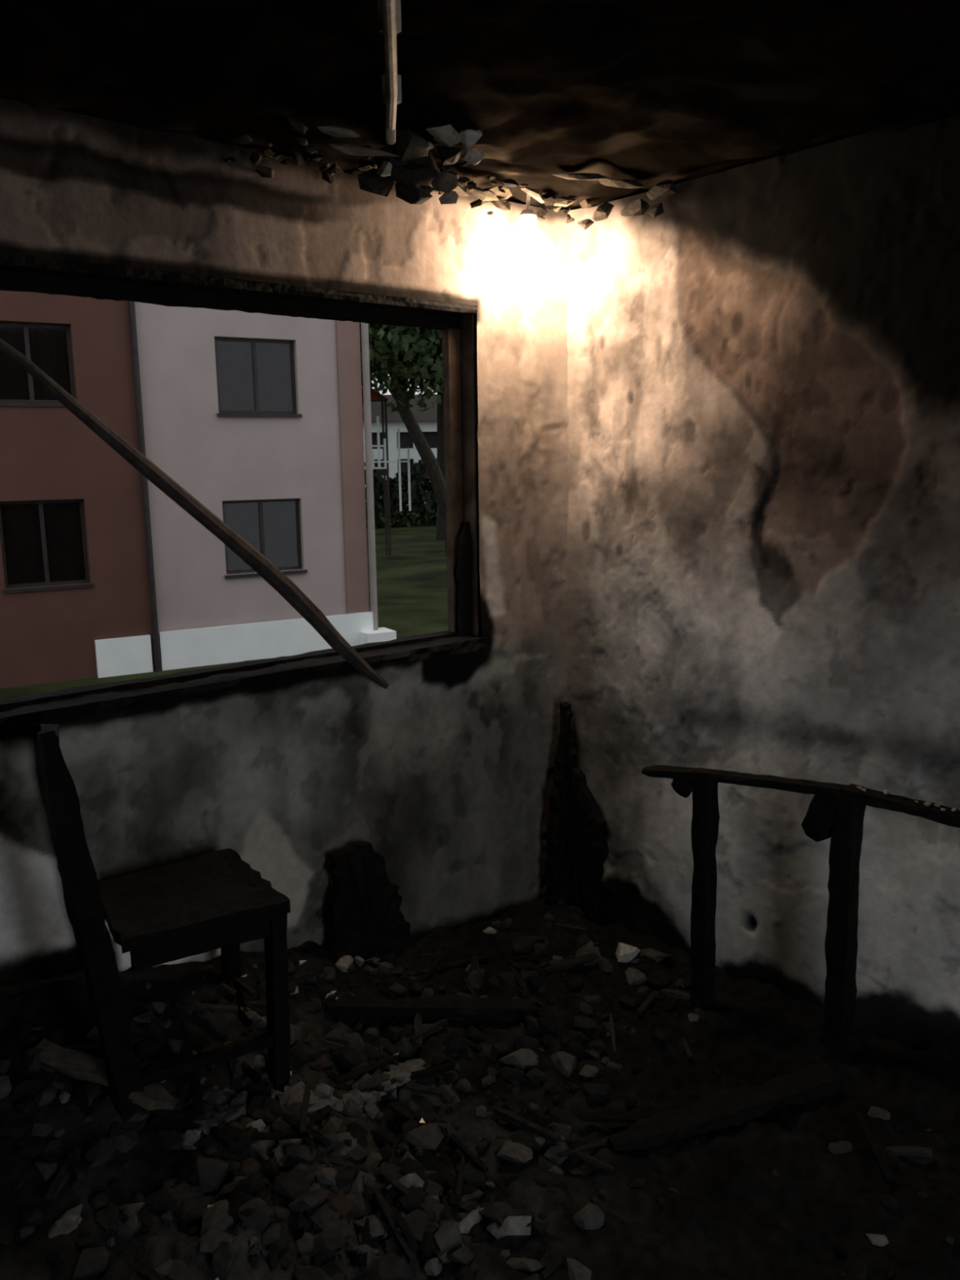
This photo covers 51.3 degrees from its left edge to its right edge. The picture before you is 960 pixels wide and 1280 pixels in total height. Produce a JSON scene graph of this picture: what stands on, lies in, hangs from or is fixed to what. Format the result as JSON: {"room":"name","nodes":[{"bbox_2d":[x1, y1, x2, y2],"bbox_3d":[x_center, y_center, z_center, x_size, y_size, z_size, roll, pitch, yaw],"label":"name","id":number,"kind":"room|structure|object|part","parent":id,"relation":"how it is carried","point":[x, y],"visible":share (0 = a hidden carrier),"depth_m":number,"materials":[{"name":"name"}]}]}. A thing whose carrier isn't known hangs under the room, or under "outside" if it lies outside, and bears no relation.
{"room":"fire-damaged room","nodes":[
{"label":"fire-damaged room","id":0,"kind":"room"},
{"bbox_2d":[23,255,481,636],"bbox_3d":[-1.123,0.029,2.283,3.630,2.350,0.100,-9,14,-39],"label":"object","id":1,"kind":"structure","parent":0,"point":[468,332],"depth_m":3.08,"materials":[{"name":"black wood"}]},
{"bbox_2d":[0,270,461,711],"bbox_3d":[-0.976,-0.349,2.378,2.389,1.030,0.059,-9,14,-39],"label":"frame","id":2,"kind":"object","parent":1,"relation":"attached to","point":[99,289],"visible":0.55,"depth_m":2.56,"materials":[{"name":"black wood"}]},
{"bbox_2d":[0,252,477,636],"bbox_3d":[-0.920,-0.346,2.339,2.405,1.021,0.086,-9,14,-39],"label":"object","id":3,"kind":"structure","parent":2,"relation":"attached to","point":[8,261],"depth_m":2.55,"materials":[{"name":"brown wood"}]},
{"bbox_2d":[0,97,569,984],"bbox_3d":[-0.998,0.030,2.267,3.400,2.350,0.053,-9,14,-39],"label":"wall","id":4,"kind":"structure","parent":0,"point":[446,770],"depth_m":2.78,"materials":[{"name":"paint"}]},
{"bbox_2d":[0,337,389,688],"bbox_3d":[-0.742,-0.320,2.410,1.231,1.093,0.054,-9,14,-39],"label":"batten","id":5,"kind":"object","parent":4,"relation":"attached to","point":[273,575],"visible":1,"depth_m":2.46,"materials":[{"name":"brown wood"}]},
{"bbox_2d":[0,635,485,733],"bbox_3d":[-0.919,0.153,2.426,2.390,0.042,0.124,-9,14,-39],"label":"window sill","id":6,"kind":"structure","parent":4,"relation":"in","point":[96,704],"depth_m":2.56,"materials":[{"name":"brown wood"}]},
{"bbox_2d":[442,328,462,632],"bbox_3d":[-0.081,-0.476,3.127,0.050,0.970,0.032,-9,14,-39],"label":"jamb","id":7,"kind":"object","parent":4,"relation":"attached to","point":[451,337],"depth_m":3.10,"materials":[{"name":"brown wood"}]},
{"bbox_2d":[71,111,521,204],"bbox_3d":[-0.578,-0.597,2.740,14.000,6.600,0.038,-9,14,-39],"label":"outer render","id":8,"kind":"object","parent":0,"point":[197,135],"visible":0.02,"depth_m":2.51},
{"bbox_2d":[0,0,959,209],"bbox_3d":[0.170,-0.891,0.696,3.420,0.074,3.720,-9,14,-39],"label":"ceiling","id":9,"kind":"structure","parent":0,"point":[650,92],"depth_m":2.00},
{"bbox_2d":[377,0,401,144],"bbox_3d":[-0.148,-1.016,1.641,0.038,0.089,1.038,-2,10,-4],"label":"conduit","id":10,"kind":"object","parent":9,"relation":"attached to","point":[389,22],"visible":1,"depth_m":1.77,"materials":[{"name":"grey metal"}]},
{"bbox_2d":[223,115,676,230],"bbox_3d":[-0.029,-1.174,2.562,1.158,0.141,0.538,-9,14,-39],"label":"debris","id":11,"kind":"object","parent":9,"relation":"attached to","point":[414,169],"depth_m":2.42,"materials":[{"name":"grey concrete"}]},
{"bbox_2d":[496,194,559,291],"bbox_3d":[0.139,-1.159,2.916,0.184,0.268,0.184,-9,14,-39],"label":"light bulb","id":12,"kind":"object","parent":9,"relation":"hanging from","point":[527,260],"visible":1,"depth_m":2.87,"materials":[{"name":"white glass"}]},
{"bbox_2d":[518,194,537,229],"bbox_3d":[0.138,-1.243,2.901,0.056,0.097,0.056,-9,14,-39],"label":"bulb socket","id":13,"kind":"object","parent":12,"relation":"attached to","point":[527,220],"depth_m":2.89,"materials":[{"name":"ceramic"}]},
{"bbox_3d":[0.140,-1.113,2.925,0.184,0.176,0.184,-9,14,-39],"label":"bulb glass","id":14,"kind":"part","parent":12,"relation":"part of","materials":[{"name":"white glass"}]},
{"bbox_2d":[199,131,869,201],"bbox_3d":[0.183,-0.992,0.684,3.750,0.100,4.010,-9,14,-39],"label":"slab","id":15,"kind":"object","parent":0,"point":[764,157],"depth_m":2.80,"materials":[{"name":"black concrete"}]},
{"bbox_2d":[565,111,959,1062],"bbox_3d":[1.470,0.051,1.965,0.059,2.350,3.700,-9,14,-39],"label":"wall","id":16,"kind":"structure","parent":0,"point":[762,558],"depth_m":2.73,"materials":[{"name":"paint"}]},
{"bbox_3d":[0.221,1.492,1.136,3.750,0.150,4.000,-9,14,-39],"label":"floor","id":17,"kind":"structure","parent":0,"visible":0},
{"bbox_2d":[326,840,415,961],"bbox_3d":[-0.317,0.831,2.929,0.338,0.504,0.071,-9,14,-39],"label":"board","id":18,"kind":"object","parent":17,"relation":"on","point":[366,921],"visible":0.61,"depth_m":2.88,"materials":[{"name":"brown wood"}]},
{"bbox_2d":[0,897,959,1279],"bbox_3d":[0.194,1.030,1.033,3.375,0.788,3.680,-9,14,-39],"label":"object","id":19,"kind":"structure","parent":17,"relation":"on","point":[725,1213],"depth_m":2.26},
{"bbox_2d":[35,1038,177,1110],"bbox_3d":[-0.815,0.946,2.175,0.310,0.134,0.066,0,10,5],"label":"board","id":20,"kind":"object","parent":19,"relation":"on","point":[80,1065],"visible":0.83,"depth_m":2.16,"materials":[{"name":"grey wood"}]},
{"bbox_2d":[37,723,290,1121],"bbox_3d":[-0.734,0.618,2.291,0.485,0.986,0.382,-8,12,-33],"label":"chair","id":21,"kind":"object","parent":19,"relation":"on","point":[213,900],"visible":0.95,"depth_m":2.19,"materials":[{"name":"brown wood"}]},
{"bbox_3d":[-0.908,0.222,2.115,0.038,0.109,0.302,-5,11,-23],"label":"rail","id":22,"kind":"part","parent":21,"relation":"part of","materials":[{"name":"brown wood"}]},
{"bbox_3d":[-0.791,0.656,2.087,0.154,0.986,0.066,-9,14,-39],"label":"post","id":23,"kind":"part","parent":21,"relation":"part of","materials":[{"name":"brown wood"}]},
{"bbox_3d":[-0.685,0.596,2.318,0.371,0.030,0.383,-8,12,-33],"label":"seat","id":24,"kind":"part","parent":21,"relation":"part of","materials":[{"name":"brown wood"}]},
{"bbox_3d":[-0.644,0.767,2.574,0.050,0.421,0.045,-9,14,-39],"label":"leg","id":25,"kind":"part","parent":21,"relation":"part of","materials":[{"name":"brown wood"}]},
{"bbox_3d":[-0.468,0.843,2.314,0.049,0.482,0.050,-9,14,-39],"label":"leg","id":26,"kind":"part","parent":21,"relation":"part of","materials":[{"name":"brown wood"}]},
{"bbox_2d":[0,897,955,1279],"bbox_3d":[0.173,1.147,1.211,3.165,0.515,3.510,-9,14,-39],"label":"rubble","id":27,"kind":"object","parent":19,"relation":"on","point":[424,1227],"visible":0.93,"depth_m":2.18,"materials":[{"name":"grey stone"}]},
{"bbox_2d":[325,994,538,1020],"bbox_3d":[-0.124,0.996,2.696,0.579,0.142,0.075,-4,11,-17],"label":"board","id":28,"kind":"object","parent":27,"relation":"on","point":[438,1006],"visible":0.99,"depth_m":2.68,"materials":[{"name":"brown wood"}]},
{"bbox_2d":[607,1062,844,1151],"bbox_3d":[0.591,1.118,2.390,0.633,0.042,0.091,-5,11,-21],"label":"board","id":29,"kind":"object","parent":19,"relation":"on","point":[719,1108],"visible":1,"depth_m":2.38,"materials":[{"name":"brown wood"}]},
{"bbox_2d":[544,701,608,924],"bbox_3d":[0.316,0.601,3.321,0.104,0.765,0.211,-9,14,-39],"label":"charred timber","id":30,"kind":"object","parent":17,"relation":"on","point":[578,850],"visible":0.91,"depth_m":3.35,"materials":[{"name":"brown wood"}]},
{"bbox_2d":[641,764,959,1057],"bbox_3d":[0.973,0.757,2.499,1.275,0.784,0.136,8,14,40],"label":"table","id":31,"kind":"object","parent":17,"relation":"on","point":[836,811],"visible":0.96,"depth_m":2.58,"materials":[{"name":"brown wood"}]},
{"bbox_3d":[0.631,0.735,2.817,0.056,0.721,0.061,-9,14,-39],"label":"leg","id":32,"kind":"part","parent":31,"relation":"part of","materials":[{"name":"brown wood"}]},
{"bbox_3d":[0.969,0.409,2.438,1.275,0.059,0.128,8,14,40],"label":"rail","id":33,"kind":"part","parent":31,"relation":"part of","materials":[{"name":"brown wood"}]},
{"bbox_3d":[0.933,0.760,2.576,0.072,0.751,0.069,-9,14,-39],"label":"leg","id":34,"kind":"part","parent":31,"relation":"part of","materials":[{"name":"brown wood"}]},
{"label":"outside","id":35,"kind":"structure","parent":0,"visible":0},
{"bbox_2d":[0,504,448,699],"bbox_3d":[-23.931,-6.471,54.800,150.000,0.001,109.750,-9,14,-39],"label":"lawn","id":36,"kind":"structure","parent":35,"point":[411,584],"depth_m":24.27,"materials":[{"name":"green plant"}]},
{"bbox_2d":[0,290,346,688],"bbox_3d":[-8.190,-3.423,13.176,13.420,8.600,0.332,-7,12,-29],"label":"wall","id":37,"kind":"structure","parent":36,"relation":"on","point":[215,459],"depth_m":15.12,"materials":[{"name":"pink paint"}]},
{"bbox_2d":[0,325,70,399],"bbox_3d":[-6.434,-3.926,14.234,1.060,1.040,0.050,-7,12,-29],"label":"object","id":38,"kind":"object","parent":37,"relation":"hanging from","point":[48,351],"visible":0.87,"depth_m":14.27,"materials":[{"name":"glass"}]},
{"bbox_2d":[0,321,75,406],"bbox_3d":[-6.343,-3.874,14.085,1.220,1.150,0.220,-7,12,-29],"label":"window","id":39,"kind":"structure","parent":37,"relation":"in","point":[3,402],"depth_m":14.17,"materials":[{"name":"wood"}]},
{"bbox_2d":[0,502,84,584],"bbox_3d":[-6.417,-1.431,14.682,1.060,1.190,0.050,-7,12,-29],"label":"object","id":40,"kind":"object","parent":37,"relation":"hanging from","point":[20,522],"visible":1,"depth_m":14.68,"materials":[{"name":"glass"}]},
{"bbox_2d":[0,498,93,593],"bbox_3d":[-6.326,-1.379,14.533,1.220,1.300,0.220,-7,12,-29],"label":"window","id":41,"kind":"structure","parent":37,"relation":"in","point":[46,583],"depth_m":14.59,"materials":[{"name":"wood"}]},
{"bbox_2d":[128,301,377,671],"bbox_3d":[-3.445,-3.938,15.622,3.783,8.600,0.120,-7,12,-30],"label":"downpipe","id":42,"kind":"object","parent":37,"relation":"attached to","point":[364,326],"visible":0.47,"depth_m":15.44,"materials":[{"name":"grey metal"}]},
{"bbox_2d":[216,341,291,411],"bbox_3d":[-3.597,-4.168,15.864,1.200,1.090,0.050,-7,12,-29],"label":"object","id":43,"kind":"object","parent":37,"relation":"hanging from","point":[234,361],"visible":0.98,"depth_m":15.86,"materials":[{"name":"glass"}]},
{"bbox_2d":[214,337,302,417],"bbox_3d":[-3.506,-4.117,15.715,1.360,1.200,0.220,-7,12,-29],"label":"window","id":44,"kind":"structure","parent":37,"relation":"in","point":[256,413],"depth_m":15.78,"materials":[{"name":"wood"}]},
{"bbox_2d":[223,501,297,570],"bbox_3d":[-3.588,-1.706,16.301,1.200,1.110,0.050,-7,12,-29],"label":"curtain","id":45,"kind":"object","parent":37,"relation":"hanging from","point":[279,529],"visible":0.79,"depth_m":16.34,"materials":[{"name":"fabric"}]},
{"bbox_2d":[222,497,307,578],"bbox_3d":[-3.498,-1.655,16.152,1.360,1.220,0.220,-7,12,-29],"label":"window","id":46,"kind":"structure","parent":37,"relation":"in","point":[296,500],"depth_m":16.20,"materials":[{"name":"wood"}]},
{"bbox_2d":[335,320,368,613],"bbox_3d":[-4.146,-4.704,19.849,0.400,8.600,8.040,-7,12,-29],"label":"strip","id":47,"kind":"object","parent":37,"relation":"attached to","point":[348,332],"visible":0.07,"depth_m":16.64,"materials":[{"name":"pink paint"}]},
{"bbox_2d":[64,328,297,576],"bbox_3d":[-10.047,-4.043,16.697,13.800,8.600,7.680,-7,12,-29],"label":"window frame","id":48,"kind":"object","parent":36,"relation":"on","point":[64,329],"visible":0.02,"depth_m":16.24,"materials":[{"name":"grey metal"}]},
{"bbox_2d":[94,611,373,678],"bbox_3d":[-3.806,0.041,16.132,4.520,0.600,0.070,-7,12,-29],"label":"plinth","id":49,"kind":"object","parent":36,"relation":"on","point":[209,646],"visible":0.93,"depth_m":15.92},
{"bbox_2d":[361,368,377,405],"bbox_3d":[-6.664,-8.867,35.506,8.590,11.405,8.050,-9,14,-39],"label":"tree","id":50,"kind":"object","parent":36,"relation":"on","point":[371,368],"visible":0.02,"depth_m":37.77,"materials":[{"name":"green plant"}]},
{"bbox_2d":[360,626,396,644],"bbox_3d":[-1.786,-0.023,17.213,0.530,0.280,0.500,-7,12,-29],"label":"box","id":51,"kind":"object","parent":36,"relation":"on","point":[382,634],"visible":0.57,"depth_m":17.02,"materials":[{"name":"white concrete"}]},
{"bbox_2d":[361,387,411,557],"bbox_3d":[-3.650,-5.400,32.331,2.670,5.450,1.100,-3,11,-11],"label":"tower","id":52,"kind":"structure","parent":36,"relation":"on","point":[374,396],"depth_m":32.04,"materials":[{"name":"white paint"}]},
{"bbox_2d":[362,394,437,504],"bbox_3d":[-6.099,-13.702,71.788,29.000,7.600,9.000,-2,10,-5],"label":"house","id":53,"kind":"structure","parent":36,"relation":"on","point":[426,420],"depth_m":68.06,"materials":[{"name":"white painted plaster"},{"name":"roof tiles"},{"name":"window glass"}]},
{"bbox_2d":[364,459,437,528],"bbox_3d":[-5.028,-6.639,46.229,33.286,3.459,1.890,-6,12,-27],"label":"hedge","id":54,"kind":"object","parent":36,"relation":"on","point":[419,474],"visible":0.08,"depth_m":46.68,"materials":[{"name":"green plant"}]},
{"bbox_2d":[359,322,446,555],"bbox_3d":[-1.896,-7.589,31.098,6.642,10.450,7.240,-9,14,-39],"label":"tree","id":55,"kind":"object","parent":36,"relation":"on","point":[416,350],"visible":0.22,"depth_m":29.56,"materials":[{"name":"green plant"}]},
{"bbox_2d":[372,368,445,540],"bbox_3d":[-1.818,-9.253,38.146,8.316,11.078,8.140,-9,14,-39],"label":"tree","id":56,"kind":"object","parent":36,"relation":"on","point":[440,408],"visible":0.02,"depth_m":38.41,"materials":[{"name":"green plant"}]}
]}

